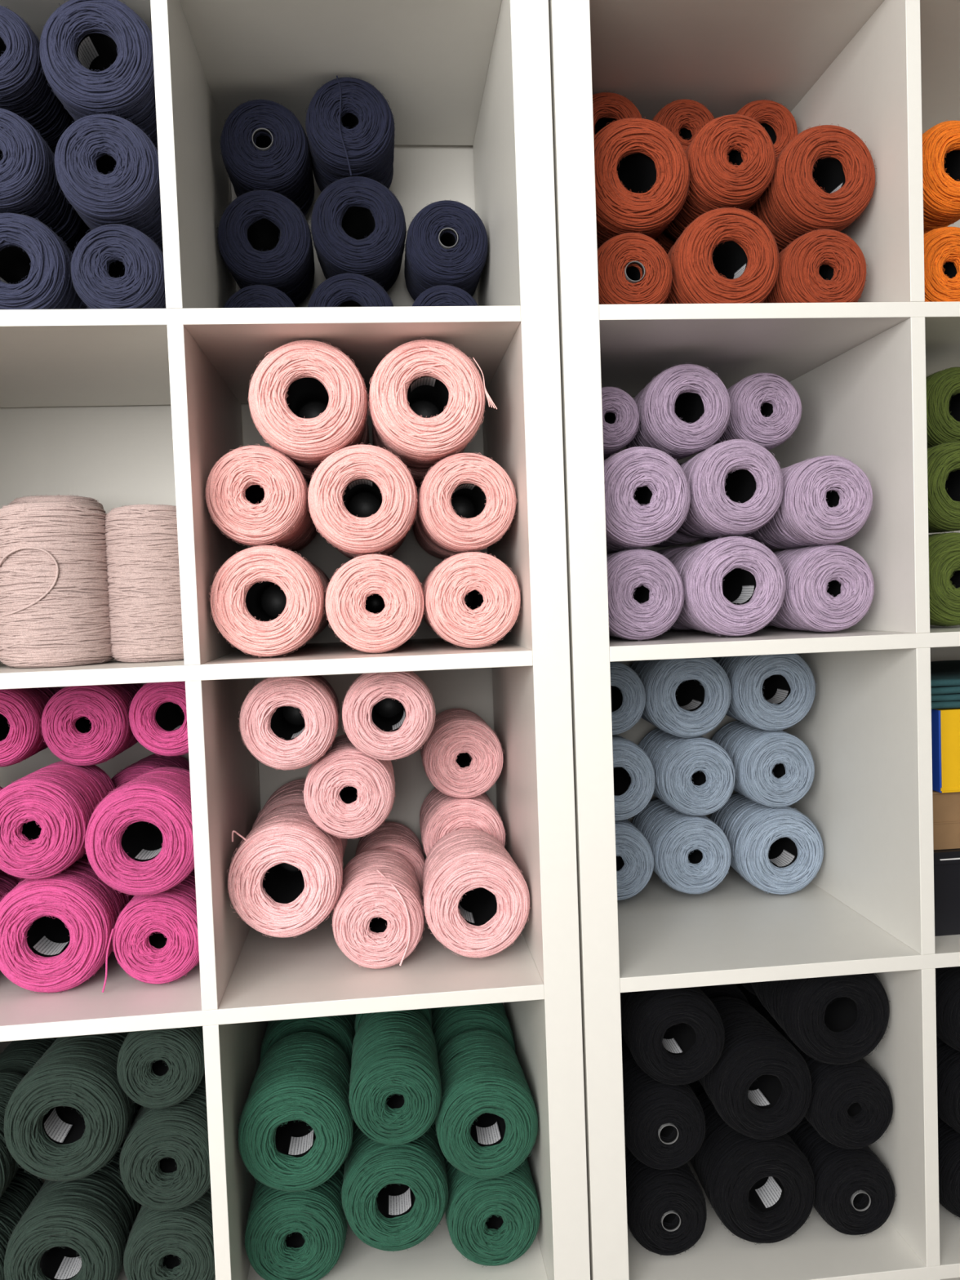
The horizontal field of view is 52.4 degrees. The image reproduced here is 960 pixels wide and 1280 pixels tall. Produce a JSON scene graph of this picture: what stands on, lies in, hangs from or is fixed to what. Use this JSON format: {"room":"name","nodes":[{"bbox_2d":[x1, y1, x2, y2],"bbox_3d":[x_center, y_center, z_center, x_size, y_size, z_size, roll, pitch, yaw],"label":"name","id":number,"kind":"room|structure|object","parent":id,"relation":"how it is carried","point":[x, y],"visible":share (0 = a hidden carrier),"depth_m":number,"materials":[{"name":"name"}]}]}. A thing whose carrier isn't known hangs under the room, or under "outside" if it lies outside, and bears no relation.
{"room":"shop","nodes":[
{"label":"shop","id":0,"kind":"room"},
{"bbox_2d":[0,144,959,1279],"bbox_3d":[0.000,-0.266,1.444,5.400,2.700,0.100,-2,3,-6],"label":"wall","id":1,"kind":"structure","parent":0,"point":[116,456],"depth_m":1.36,"materials":[{"name":"paint"}]},
{"bbox_3d":[0.198,1.194,0.041,5.400,0.100,3.052,-2,3,-6],"label":"floor","id":2,"kind":"structure","parent":0,"visible":0},
{"bbox_2d":[0,0,590,1279],"bbox_3d":[-0.474,0.208,1.159,1.115,1.816,0.390,-2,3,-6],"label":"cube shelving unit","id":3,"kind":"object","parent":2,"relation":"on","point":[477,73],"visible":0.56,"depth_m":1.03,"materials":[{"name":"white laminate"}]},
{"bbox_2d":[0,1166,44,1279],"bbox_3d":[-0.561,0.679,1.104,0.102,0.102,0.166,-2,3,-6],"label":"spool","id":4,"kind":"object","parent":3,"relation":"on","point":[24,1188],"visible":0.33,"depth_m":1.12,"materials":[{"name":"fabric"}]},
{"bbox_2d":[0,213,88,309],"bbox_3d":[-0.484,-0.386,1.066,0.113,0.112,0.166,-2,3,-4],"label":"spool","id":5,"kind":"object","parent":3,"relation":"on","point":[35,270],"visible":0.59,"depth_m":0.99,"materials":[{"name":"fabric"}]},
{"bbox_2d":[0,107,84,246],"bbox_3d":[-0.496,-0.490,1.051,0.103,0.103,0.166,-2,3,-6],"label":"spool","id":6,"kind":"object","parent":5,"relation":"on","point":[29,186],"visible":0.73,"depth_m":0.99,"materials":[{"name":"fabric"}]},
{"bbox_2d":[0,4,75,151],"bbox_3d":[-0.497,-0.596,1.046,0.094,0.094,0.166,-2,3,-5],"label":"spool","id":7,"kind":"object","parent":6,"relation":"on","point":[25,91],"visible":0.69,"depth_m":0.99,"materials":[{"name":"fabric"}]},
{"bbox_2d":[0,500,114,667],"bbox_3d":[-0.460,-0.059,1.059,0.129,0.178,0.130,-4,3,-35],"label":"spool","id":8,"kind":"object","parent":3,"relation":"on","point":[55,609],"visible":0.97,"depth_m":1.00,"materials":[{"name":"fabric"}]},
{"bbox_2d":[0,852,133,994],"bbox_3d":[-0.466,0.313,1.108,0.130,0.130,0.166,-2,3,-6],"label":"spool","id":9,"kind":"object","parent":3,"relation":"on","point":[55,931],"visible":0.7,"depth_m":1.03,"materials":[{"name":"fabric"}]},
{"bbox_2d":[0,760,115,879],"bbox_3d":[-0.476,0.197,1.092,0.111,0.111,0.166,-2,3,-6],"label":"spool","id":10,"kind":"object","parent":9,"relation":"on","point":[46,814],"visible":0.9,"depth_m":1.02,"materials":[{"name":"fabric"}]},
{"bbox_2d":[39,683,142,765],"bbox_3d":[-0.458,0.094,1.180,0.100,0.100,0.166,-2,3,-6],"label":"spool","id":11,"kind":"object","parent":10,"relation":"on","point":[81,725],"visible":0.8,"depth_m":1.10,"materials":[{"name":"fabric"}]},
{"bbox_2d":[4,1146,141,1279],"bbox_3d":[-0.455,0.665,1.114,0.126,0.126,0.166,-2,3,-6],"label":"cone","id":12,"kind":"object","parent":3,"relation":"on","point":[77,1229],"visible":0.76,"depth_m":1.05,"materials":[{"name":"fabric"}]},
{"bbox_2d":[2,1031,138,1182],"bbox_3d":[-0.450,0.514,1.108,0.132,0.132,0.166,-2,3,-6],"label":"spool","id":13,"kind":"object","parent":12,"relation":"on","point":[70,1114],"visible":0.77,"depth_m":1.03,"materials":[{"name":"fabric"}]},
{"bbox_2d":[69,223,166,309],"bbox_3d":[-0.381,-0.385,1.077,0.104,0.100,0.167,-2,3,-3],"label":"spool","id":14,"kind":"object","parent":3,"relation":"on","point":[113,265],"visible":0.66,"depth_m":1.00,"materials":[{"name":"fabric"}]},
{"bbox_2d":[54,111,163,253],"bbox_3d":[-0.387,-0.486,1.062,0.109,0.109,0.166,-2,3,-6],"label":"spool","id":15,"kind":"object","parent":14,"relation":"on","point":[107,168],"visible":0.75,"depth_m":0.99,"materials":[{"name":"fabric"}]},
{"bbox_2d":[37,0,158,151],"bbox_3d":[-0.395,-0.598,1.057,0.120,0.120,0.166,-2,3,-6],"label":"spool","id":16,"kind":"object","parent":15,"relation":"on","point":[96,55],"visible":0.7,"depth_m":0.98,"materials":[{"name":"fabric"}]},
{"bbox_2d":[104,503,183,662],"bbox_3d":[-0.361,-0.061,1.079,0.104,0.173,0.104,-2,3,11],"label":"spool","id":17,"kind":"object","parent":3,"relation":"on","point":[143,571],"visible":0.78,"depth_m":1.03,"materials":[{"name":"fabric"}]},
{"bbox_2d":[102,868,199,992],"bbox_3d":[-0.353,0.320,1.119,0.108,0.103,0.169,-2,3,-2],"label":"spool","id":18,"kind":"object","parent":3,"relation":"on","point":[155,938],"visible":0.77,"depth_m":1.04,"materials":[{"name":"fabric"}]},
{"bbox_2d":[83,766,194,897],"bbox_3d":[-0.362,0.208,1.094,0.124,0.124,0.166,-2,3,-6],"label":"spool","id":19,"kind":"object","parent":18,"relation":"on","point":[139,841],"visible":0.86,"depth_m":1.02,"materials":[{"name":"fabric"}]},
{"bbox_2d":[128,681,188,755],"bbox_3d":[-0.363,0.085,1.189,0.098,0.097,0.166,-2,3,-6],"label":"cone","id":20,"kind":"object","parent":19,"relation":"on","point":[157,713],"visible":0.52,"depth_m":1.11,"materials":[{"name":"fabric"}]},
{"bbox_2d":[123,1187,215,1279],"bbox_3d":[-0.340,0.669,1.125,0.108,0.108,0.166,-2,3,-6],"label":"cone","id":21,"kind":"object","parent":3,"relation":"on","point":[169,1245],"visible":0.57,"depth_m":1.05,"materials":[{"name":"fabric"}]},
{"bbox_2d":[118,1073,210,1213],"bbox_3d":[-0.343,0.562,1.121,0.110,0.110,0.166,-2,3,-6],"label":"spool","id":22,"kind":"object","parent":21,"relation":"on","point":[164,1162],"visible":0.73,"depth_m":1.04,"materials":[{"name":"fabric"}]},
{"bbox_2d":[116,1026,204,1108],"bbox_3d":[-0.353,0.459,1.125,0.098,0.098,0.166,-2,3,-6],"label":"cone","id":23,"kind":"object","parent":22,"relation":"on","point":[157,1068],"visible":0.72,"depth_m":1.05,"materials":[{"name":"fabric"}]},
{"bbox_2d":[223,284,295,307],"bbox_3d":[-0.273,-0.389,1.258,0.100,0.099,0.167,-2,3,-3],"label":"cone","id":24,"kind":"object","parent":3,"relation":"on","point":[261,295],"visible":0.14,"depth_m":1.18,"materials":[{"name":"fabric"}]},
{"bbox_2d":[216,188,315,306],"bbox_3d":[-0.270,-0.495,1.254,0.116,0.116,0.166,-2,3,-5],"label":"spool","id":25,"kind":"object","parent":24,"relation":"on","point":[264,237],"visible":0.9,"depth_m":1.18,"materials":[{"name":"fabric"}]},
{"bbox_2d":[218,98,314,215],"bbox_3d":[-0.270,-0.605,1.250,0.109,0.109,0.167,-2,3,-7],"label":"spool","id":26,"kind":"object","parent":25,"relation":"on","point":[264,145],"visible":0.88,"depth_m":1.17,"materials":[{"name":"fabric"}]},
{"bbox_2d":[208,544,325,657],"bbox_3d":[-0.232,-0.043,1.096,0.122,0.122,0.166,-2,3,-5],"label":"spool","id":27,"kind":"object","parent":3,"relation":"on","point":[265,600],"visible":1,"depth_m":1.02,"materials":[{"name":"fabric"}]},
{"bbox_2d":[204,444,311,547],"bbox_3d":[-0.244,-0.157,1.100,0.110,0.110,0.166,-2,3,-5],"label":"spool","id":28,"kind":"object","parent":27,"relation":"on","point":[255,495],"visible":0.94,"depth_m":1.02,"materials":[{"name":"fabric"}]},
{"bbox_2d":[226,804,343,937],"bbox_3d":[-0.222,0.262,1.130,0.127,0.127,0.167,-2,3,-8],"label":"spool","id":29,"kind":"object","parent":3,"relation":"on","point":[285,877],"visible":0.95,"depth_m":1.06,"materials":[{"name":"fabric"}]},
{"bbox_2d":[302,733,395,839],"bbox_3d":[-0.154,0.171,1.163,0.106,0.106,0.166,-2,3,-6],"label":"spool","id":30,"kind":"object","parent":29,"relation":"on","point":[348,793],"visible":0.85,"depth_m":1.09,"materials":[{"name":"fabric"}]},
{"bbox_2d":[237,675,339,770],"bbox_3d":[-0.214,0.086,1.123,0.109,0.109,0.166,-2,3,-5],"label":"spool","id":31,"kind":"object","parent":30,"relation":"on","point":[285,722],"visible":0.94,"depth_m":1.05,"materials":[{"name":"fabric"}]},
{"bbox_2d":[341,671,435,759],"bbox_3d":[-0.106,0.079,1.134,0.105,0.105,0.165,-2,3,-5],"label":"spool","id":32,"kind":"object","parent":30,"relation":"on","point":[389,715],"visible":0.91,"depth_m":1.06,"materials":[{"name":"fabric"}]},
{"bbox_2d":[243,1160,348,1279],"bbox_3d":[-0.211,0.660,1.148,0.115,0.115,0.166,-2,3,-6],"label":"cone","id":33,"kind":"object","parent":3,"relation":"on","point":[300,1235],"visible":0.73,"depth_m":1.07,"materials":[{"name":"fabric"}]},
{"bbox_2d":[236,1031,354,1192],"bbox_3d":[-0.209,0.541,1.133,0.128,0.128,0.167,-2,3,-6],"label":"spool","id":34,"kind":"object","parent":33,"relation":"on","point":[295,1128],"visible":0.98,"depth_m":1.06,"materials":[{"name":"fabric"}]},
{"bbox_2d":[306,271,393,306],"bbox_3d":[-0.166,-0.401,1.269,0.113,0.112,0.166,-2,3,-6],"label":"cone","id":35,"kind":"object","parent":3,"relation":"on","point":[343,290],"visible":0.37,"depth_m":1.19,"materials":[{"name":"fabric"}]},
{"bbox_2d":[309,174,407,292],"bbox_3d":[-0.156,-0.514,1.265,0.120,0.120,0.166,-2,3,-5],"label":"spool","id":36,"kind":"object","parent":35,"relation":"on","point":[358,224],"visible":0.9,"depth_m":1.19,"materials":[{"name":"fabric"}]},
{"bbox_2d":[304,75,395,191],"bbox_3d":[-0.163,-0.619,1.239,0.110,0.121,0.167,-2,3,-6],"label":"spool","id":37,"kind":"object","parent":36,"relation":"on","point":[349,124],"visible":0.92,"depth_m":1.16,"materials":[{"name":"fabric"}]},
{"bbox_2d":[323,552,425,653],"bbox_3d":[-0.119,-0.042,1.107,0.110,0.110,0.166,-2,3,-6],"label":"spool","id":38,"kind":"object","parent":3,"relation":"on","point":[374,603],"visible":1,"depth_m":1.03,"materials":[{"name":"fabric"}]},
{"bbox_2d":[306,442,417,555],"bbox_3d":[-0.131,-0.154,1.102,0.120,0.119,0.166,-2,3,-6],"label":"spool","id":39,"kind":"object","parent":38,"relation":"on","point":[362,499],"visible":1,"depth_m":1.03,"materials":[{"name":"fabric"}]},
{"bbox_2d":[247,338,368,469],"bbox_3d":[-0.188,-0.257,1.092,0.127,0.127,0.166,-2,3,-6],"label":"spool","id":40,"kind":"object","parent":39,"relation":"on","point":[308,400],"visible":0.94,"depth_m":1.02,"materials":[{"name":"fabric"}]},
{"bbox_2d":[331,848,424,968],"bbox_3d":[-0.118,0.309,1.143,0.105,0.108,0.167,-2,3,-5],"label":"spool","id":41,"kind":"object","parent":3,"relation":"on","point":[378,917],"visible":1,"depth_m":1.07,"materials":[{"name":"fabric"}]},
{"bbox_2d":[341,1120,449,1252],"bbox_3d":[-0.101,0.622,1.157,0.123,0.123,0.166,-2,3,-6],"label":"spool","id":42,"kind":"object","parent":3,"relation":"on","point":[393,1198],"visible":0.75,"depth_m":1.08,"materials":[{"name":"fabric"}]},
{"bbox_2d":[347,1009,443,1146],"bbox_3d":[-0.101,0.504,1.142,0.107,0.106,0.167,-2,3,-8],"label":"spool","id":43,"kind":"object","parent":42,"relation":"on","point":[394,1098],"visible":0.97,"depth_m":1.07,"materials":[{"name":"fabric"}]},
{"bbox_2d":[412,284,478,306],"bbox_3d":[-0.049,-0.398,1.280,0.097,0.097,0.166,-2,3,-6],"label":"spool","id":44,"kind":"object","parent":3,"relation":"on","point":[441,295],"visible":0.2,"depth_m":1.20,"materials":[{"name":"fabric"}]},
{"bbox_2d":[404,200,488,300],"bbox_3d":[-0.047,-0.497,1.276,0.106,0.106,0.166,-2,3,-5],"label":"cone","id":45,"kind":"object","parent":44,"relation":"on","point":[446,242],"visible":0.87,"depth_m":1.20,"materials":[{"name":"fabric"}]},
{"bbox_2d":[419,787,506,856],"bbox_3d":[-0.026,0.253,1.313,0.110,0.110,0.166,-2,3,-6],"label":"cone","id":46,"kind":"object","parent":3,"relation":"on","point":[441,814],"visible":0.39,"depth_m":1.24,"materials":[{"name":"fabric"}]},
{"bbox_2d":[420,708,503,798],"bbox_3d":[-0.027,0.149,1.309,0.106,0.106,0.166,-2,3,-6],"label":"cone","id":47,"kind":"object","parent":46,"relation":"on","point":[462,756],"visible":0.98,"depth_m":1.23,"materials":[{"name":"fabric"}]},
{"bbox_2d":[422,551,521,648],"bbox_3d":[-0.013,-0.046,1.118,0.108,0.108,0.166,-2,3,-6],"label":"spool","id":48,"kind":"object","parent":3,"relation":"on","point":[473,599],"visible":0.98,"depth_m":1.04,"materials":[{"name":"fabric"}]},
{"bbox_2d":[417,452,517,552],"bbox_3d":[-0.019,-0.153,1.123,0.110,0.109,0.166,-2,3,-6],"label":"spool","id":49,"kind":"object","parent":48,"relation":"on","point":[467,502],"visible":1,"depth_m":1.05,"materials":[{"name":"fabric"}]},
{"bbox_2d":[367,337,497,467],"bbox_3d":[-0.059,-0.261,1.104,0.136,0.128,0.167,-2,3,-6],"label":"spool","id":50,"kind":"object","parent":49,"relation":"on","point":[426,402],"visible":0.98,"depth_m":1.03,"materials":[{"name":"fabric"}]},
{"bbox_2d":[422,828,529,959],"bbox_3d":[-0.008,0.290,1.142,0.121,0.122,0.166,-2,3,-4],"label":"spool","id":51,"kind":"object","parent":3,"relation":"on","point":[476,897],"visible":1,"depth_m":1.07,"materials":[{"name":"fabric"}]},
{"bbox_2d":[443,1155,541,1266],"bbox_3d":[0.011,0.653,1.170,0.110,0.110,0.167,-2,3,-4],"label":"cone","id":52,"kind":"object","parent":3,"relation":"on","point":[494,1222],"visible":0.72,"depth_m":1.09,"materials":[{"name":"fabric"}]},
{"bbox_2d":[434,1029,538,1179],"bbox_3d":[0.003,0.542,1.154,0.118,0.118,0.167,-2,3,-6],"label":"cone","id":53,"kind":"object","parent":52,"relation":"on","point":[486,1122],"visible":0.94,"depth_m":1.08,"materials":[{"name":"fabric"}]},
{"bbox_3d":[-0.228,0.653,1.315,0.111,0.111,0.166,-12,4,-5],"label":"cone","id":54,"kind":"object","parent":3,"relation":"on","visible":0},
{"bbox_2d":[258,1013,355,1066],"bbox_3d":[-0.226,0.533,1.310,0.125,0.125,0.166,-2,3,-6],"label":"spool","id":55,"kind":"object","parent":54,"relation":"on","point":[340,1028],"visible":0.17,"depth_m":1.24,"materials":[{"name":"fabric"}]},
{"bbox_3d":[-0.007,0.646,1.337,0.107,0.106,0.166,-4,3,-6],"label":"cone","id":56,"kind":"object","parent":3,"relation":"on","visible":0},
{"bbox_2d":[431,1002,515,1057],"bbox_3d":[-0.015,0.534,1.331,0.115,0.115,0.166,-2,3,-6],"label":"spool","id":57,"kind":"object","parent":56,"relation":"on","point":[448,1022],"visible":0.24,"depth_m":1.26,"materials":[{"name":"fabric"}]},
{"bbox_2d":[548,0,959,1279],"bbox_3d":[0.638,0.161,1.268,1.115,1.817,0.390,-2,3,-6],"label":"cube shelving unit","id":58,"kind":"object","parent":2,"relation":"on","point":[886,72],"visible":0.44,"depth_m":1.08,"materials":[{"name":"white laminate"}]},
{"bbox_2d":[614,819,654,901],"bbox_3d":[0.169,0.284,1.321,0.105,0.104,0.166,-2,3,-6],"label":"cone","id":59,"kind":"object","parent":58,"relation":"on","point":[634,853],"visible":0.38,"depth_m":1.25,"materials":[{"name":"fabric"}]},
{"bbox_2d":[612,734,656,822],"bbox_3d":[0.168,0.178,1.316,0.110,0.110,0.167,-2,3,-5],"label":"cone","id":60,"kind":"object","parent":59,"relation":"on","point":[634,775],"visible":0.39,"depth_m":1.24,"materials":[{"name":"fabric"}]},
{"bbox_2d":[609,661,646,735],"bbox_3d":[0.159,0.072,1.311,0.099,0.099,0.166,-2,3,-5],"label":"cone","id":61,"kind":"object","parent":60,"relation":"on","point":[628,692],"visible":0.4,"depth_m":1.24,"materials":[{"name":"fabric"}]},
{"bbox_2d":[597,231,673,304],"bbox_3d":[0.161,-0.404,1.140,0.097,0.097,0.166,-2,3,-5],"label":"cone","id":62,"kind":"object","parent":58,"relation":"on","point":[633,268],"visible":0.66,"depth_m":1.06,"materials":[{"name":"fabric"}]},
{"bbox_2d":[593,116,689,248],"bbox_3d":[0.165,-0.513,1.136,0.128,0.128,0.166,-2,3,-6],"label":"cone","id":63,"kind":"object","parent":62,"relation":"on","point":[642,170],"visible":0.72,"depth_m":1.06,"materials":[{"name":"fabric"}]},
{"bbox_2d":[606,547,685,640],"bbox_3d":[0.173,-0.054,1.156,0.105,0.106,0.166,-2,3,-6],"label":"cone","id":64,"kind":"object","parent":58,"relation":"on","point":[646,593],"visible":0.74,"depth_m":1.08,"materials":[{"name":"fabric"}]},
{"bbox_2d":[604,446,691,551],"bbox_3d":[0.172,-0.161,1.142,0.114,0.114,0.166,-2,3,-6],"label":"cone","id":65,"kind":"object","parent":64,"relation":"on","point":[647,492],"visible":0.82,"depth_m":1.06,"materials":[{"name":"fabric"}]},
{"bbox_2d":[601,386,640,459],"bbox_3d":[0.145,-0.261,1.205,0.078,0.077,0.167,-2,3,-4],"label":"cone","id":66,"kind":"object","parent":65,"relation":"on","point":[621,418],"visible":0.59,"depth_m":1.13,"materials":[{"name":"fabric"}]},
{"bbox_2d":[625,1143,706,1256],"bbox_3d":[0.208,0.652,1.179,0.097,0.097,0.166,-2,3,-6],"label":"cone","id":67,"kind":"object","parent":58,"relation":"on","point":[667,1213],"visible":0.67,"depth_m":1.10,"materials":[{"name":"fabric"}]},
{"bbox_2d":[622,1037,706,1170],"bbox_3d":[0.204,0.551,1.175,0.100,0.100,0.166,-2,3,-5],"label":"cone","id":68,"kind":"object","parent":67,"relation":"on","point":[664,1124],"visible":0.64,"depth_m":1.10,"materials":[{"name":"fabric"}]},
{"bbox_2d":[620,986,724,1084],"bbox_3d":[0.220,0.448,1.172,0.113,0.112,0.167,-2,3,-3],"label":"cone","id":69,"kind":"object","parent":68,"relation":"on","point":[675,1036],"visible":0.82,"depth_m":1.10,"materials":[{"name":"fabric"}]},
{"bbox_2d":[631,798,731,893],"bbox_3d":[0.271,0.277,1.331,0.105,0.105,0.166,-2,3,-6],"label":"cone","id":70,"kind":"object","parent":58,"relation":"on","point":[692,854],"visible":0.89,"depth_m":1.25,"materials":[{"name":"fabric"}]},
{"bbox_2d":[638,728,736,816],"bbox_3d":[0.275,0.175,1.327,0.105,0.105,0.166,-2,3,-6],"label":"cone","id":71,"kind":"object","parent":70,"relation":"on","point":[695,776],"visible":0.86,"depth_m":1.25,"materials":[{"name":"fabric"}]},
{"bbox_2d":[630,657,732,737],"bbox_3d":[0.263,0.068,1.321,0.116,0.116,0.166,-2,3,-6],"label":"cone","id":72,"kind":"object","parent":71,"relation":"on","point":[690,697],"visible":0.75,"depth_m":1.25,"materials":[{"name":"fabric"}]},
{"bbox_2d":[664,206,780,303],"bbox_3d":[0.268,-0.420,1.140,0.121,0.121,0.166,-2,3,-6],"label":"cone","id":73,"kind":"object","parent":58,"relation":"on","point":[725,255],"visible":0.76,"depth_m":1.06,"materials":[{"name":"fabric"}]},
{"bbox_2d":[664,113,777,240],"bbox_3d":[0.275,-0.535,1.146,0.101,0.101,0.166,-2,3,-5],"label":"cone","id":74,"kind":"object","parent":73,"relation":"on","point":[731,159],"visible":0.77,"depth_m":1.07,"materials":[{"name":"fabric"}]},
{"bbox_2d":[669,536,786,637],"bbox_3d":[0.282,-0.063,1.157,0.116,0.116,0.165,-2,3,-5],"label":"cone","id":75,"kind":"object","parent":58,"relation":"on","point":[734,586],"visible":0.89,"depth_m":1.08,"materials":[{"name":"fabric"}]},
{"bbox_2d":[677,439,785,537],"bbox_3d":[0.282,-0.173,1.152,0.109,0.109,0.167,-2,3,-5],"label":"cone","id":76,"kind":"object","parent":75,"relation":"on","point":[736,486],"visible":0.88,"depth_m":1.08,"materials":[{"name":"fabric"}]},
{"bbox_2d":[626,362,732,460],"bbox_3d":[0.235,-0.271,1.193,0.106,0.106,0.167,-2,3,-5],"label":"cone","id":77,"kind":"object","parent":76,"relation":"on","point":[685,409],"visible":0.88,"depth_m":1.12,"materials":[{"name":"fabric"}]},
{"bbox_2d":[689,1091,816,1244],"bbox_3d":[0.321,0.632,1.190,0.126,0.126,0.166,-2,3,-6],"label":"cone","id":78,"kind":"object","parent":58,"relation":"on","point":[762,1191],"visible":0.77,"depth_m":1.12,"materials":[{"name":"fabric"}]},
{"bbox_2d":[698,996,813,1140],"bbox_3d":[0.319,0.513,1.185,0.123,0.123,0.166,-4,3,-6],"label":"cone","id":79,"kind":"object","parent":78,"relation":"on","point":[759,1084],"visible":0.84,"depth_m":1.11,"materials":[{"name":"fabric"}]},
{"bbox_2d":[710,792,823,895],"bbox_3d":[0.387,0.275,1.342,0.118,0.118,0.167,-2,3,-8],"label":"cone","id":80,"kind":"object","parent":58,"relation":"on","point":[779,851],"visible":0.84,"depth_m":1.27,"materials":[{"name":"fabric"}]},
{"bbox_2d":[711,720,814,808],"bbox_3d":[0.381,0.167,1.337,0.104,0.104,0.166,-2,3,-6],"label":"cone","id":81,"kind":"object","parent":80,"relation":"on","point":[773,769],"visible":0.85,"depth_m":1.26,"materials":[{"name":"fabric"}]},
{"bbox_2d":[711,653,817,731],"bbox_3d":[0.376,0.061,1.332,0.114,0.114,0.166,-2,3,-6],"label":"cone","id":82,"kind":"object","parent":81,"relation":"on","point":[770,692],"visible":0.79,"depth_m":1.26,"materials":[{"name":"fabric"}]},
{"bbox_2d":[763,228,867,302],"bbox_3d":[0.376,-0.410,1.151,0.102,0.102,0.166,-2,3,-7],"label":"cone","id":83,"kind":"object","parent":58,"relation":"on","point":[824,265],"visible":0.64,"depth_m":1.07,"materials":[{"name":"fabric"}]},
{"bbox_2d":[746,124,876,253],"bbox_3d":[0.379,-0.517,1.147,0.116,0.116,0.166,-2,3,-6],"label":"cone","id":84,"kind":"object","parent":83,"relation":"on","point":[824,177],"visible":0.74,"depth_m":1.07,"materials":[{"name":"fabric"}]},
{"bbox_2d":[768,544,875,633],"bbox_3d":[0.392,-0.061,1.168,0.102,0.103,0.166,-2,3,-6],"label":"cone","id":85,"kind":"object","parent":58,"relation":"on","point":[830,588],"visible":0.83,"depth_m":1.09,"materials":[{"name":"fabric"}]},
{"bbox_2d":[751,454,873,549],"bbox_3d":[0.384,-0.159,1.153,0.102,0.102,0.166,-2,3,-6],"label":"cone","id":86,"kind":"object","parent":85,"relation":"on","point":[827,500],"visible":0.83,"depth_m":1.08,"materials":[{"name":"fabric"}]},
{"bbox_2d":[786,1116,896,1235],"bbox_3d":[0.429,0.642,1.201,0.099,0.098,0.167,-2,3,-7],"label":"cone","id":87,"kind":"object","parent":58,"relation":"on","point":[855,1193],"visible":0.71,"depth_m":1.12,"materials":[{"name":"fabric"}]},
{"bbox_2d":[776,1026,893,1150],"bbox_3d":[0.424,0.538,1.196,0.102,0.102,0.166,-2,3,-6],"label":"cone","id":88,"kind":"object","parent":87,"relation":"on","point":[851,1106],"visible":0.59,"depth_m":1.12,"materials":[{"name":"fabric"}]},
{"bbox_2d":[751,973,890,1066],"bbox_3d":[0.406,0.427,1.189,0.126,0.126,0.167,-2,3,-8],"label":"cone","id":89,"kind":"object","parent":88,"relation":"on","point":[838,1020],"visible":0.68,"depth_m":1.11,"materials":[{"name":"fabric"}]},
{"bbox_2d":[924,225,959,302],"bbox_3d":[0.521,-0.419,1.165,0.103,0.103,0.166,-2,3,-6],"label":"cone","id":90,"kind":"object","parent":58,"relation":"on","point":[941,245],"visible":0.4,"depth_m":1.08,"materials":[{"name":"fabric"}]},
{"bbox_2d":[922,120,959,233],"bbox_3d":[0.527,-0.534,1.161,0.106,0.107,0.167,-2,3,-6],"label":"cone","id":91,"kind":"object","parent":90,"relation":"on","point":[941,142],"visible":0.46,"depth_m":1.08,"materials":[{"name":"fabric"}]},
{"bbox_2d":[928,532,959,626],"bbox_3d":[0.542,-0.073,1.192,0.111,0.112,0.166,-2,3,-6],"label":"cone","id":92,"kind":"object","parent":58,"relation":"on","point":[944,548],"visible":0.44,"depth_m":1.11,"materials":[{"name":"fabric"}]},
{"bbox_2d":[927,440,959,533],"bbox_3d":[0.541,-0.180,1.187,0.105,0.104,0.166,-2,3,-7],"label":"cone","id":93,"kind":"object","parent":92,"relation":"on","point":[944,459],"visible":0.48,"depth_m":1.11,"materials":[{"name":"fabric"}]},
{"bbox_2d":[925,366,959,448],"bbox_3d":[0.563,-0.279,1.226,0.101,0.101,0.167,-2,3,-5],"label":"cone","id":94,"kind":"object","parent":93,"relation":"on","point":[943,387],"visible":0.38,"depth_m":1.15,"materials":[{"name":"fabric"}]},
{"bbox_2d":[933,848,959,936],"bbox_3d":[0.622,0.280,1.265,0.249,0.098,0.290,-2,3,-6],"label":"storage box","id":95,"kind":"object","parent":58,"relation":"on","point":[947,861],"visible":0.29,"depth_m":1.12,"materials":[{"name":"black"}]},
{"bbox_2d":[932,790,959,849],"bbox_3d":[0.610,0.198,1.253,0.222,0.068,0.257,-2,3,-6],"label":"cardboard box","id":96,"kind":"object","parent":95,"relation":"on","point":[946,806],"visible":0.02,"depth_m":1.12,"materials":[{"name":"brown cardboard"}]},
{"bbox_2d":[931,707,959,792],"bbox_3d":[0.605,0.118,1.219,0.193,0.094,0.217,-2,3,-6],"label":"packet","id":97,"kind":"object","parent":96,"relation":"on","point":[945,722],"visible":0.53,"depth_m":1.10,"materials":[{"name":"yellow cardboard"}]},
{"bbox_3d":[0.374,-0.069,1.344,0.100,0.099,0.167,38,-2,-6],"label":"cone","id":98,"kind":"object","parent":58,"relation":"on","visible":0},
{"bbox_2d":[703,532,774,550],"bbox_3d":[0.365,-0.167,1.340,0.099,0.099,0.166,-2,3,-5],"label":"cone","id":99,"kind":"object","parent":98,"relation":"on","point":[748,535],"visible":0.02,"depth_m":1.27,"materials":[{"name":"fabric"}]},
{"bbox_2d":[702,372,801,451],"bbox_3d":[0.338,-0.281,1.244,0.094,0.094,0.166,-2,3,-6],"label":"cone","id":100,"kind":"object","parent":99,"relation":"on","point":[766,408],"visible":0.7,"depth_m":1.17,"materials":[{"name":"fabric"}]},
{"bbox_3d":[-0.584,0.217,1.082,0.104,0.104,0.166,-16,4,-5],"label":"cone","id":101,"kind":"object","parent":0,"visible":0},
{"bbox_2d":[0,686,61,767],"bbox_3d":[-0.554,0.096,1.170,0.095,0.095,0.166,-2,3,-6],"label":"spool","id":102,"kind":"object","parent":101,"relation":"on","point":[21,709],"visible":0.6,"depth_m":1.10,"materials":[{"name":"fabric"}]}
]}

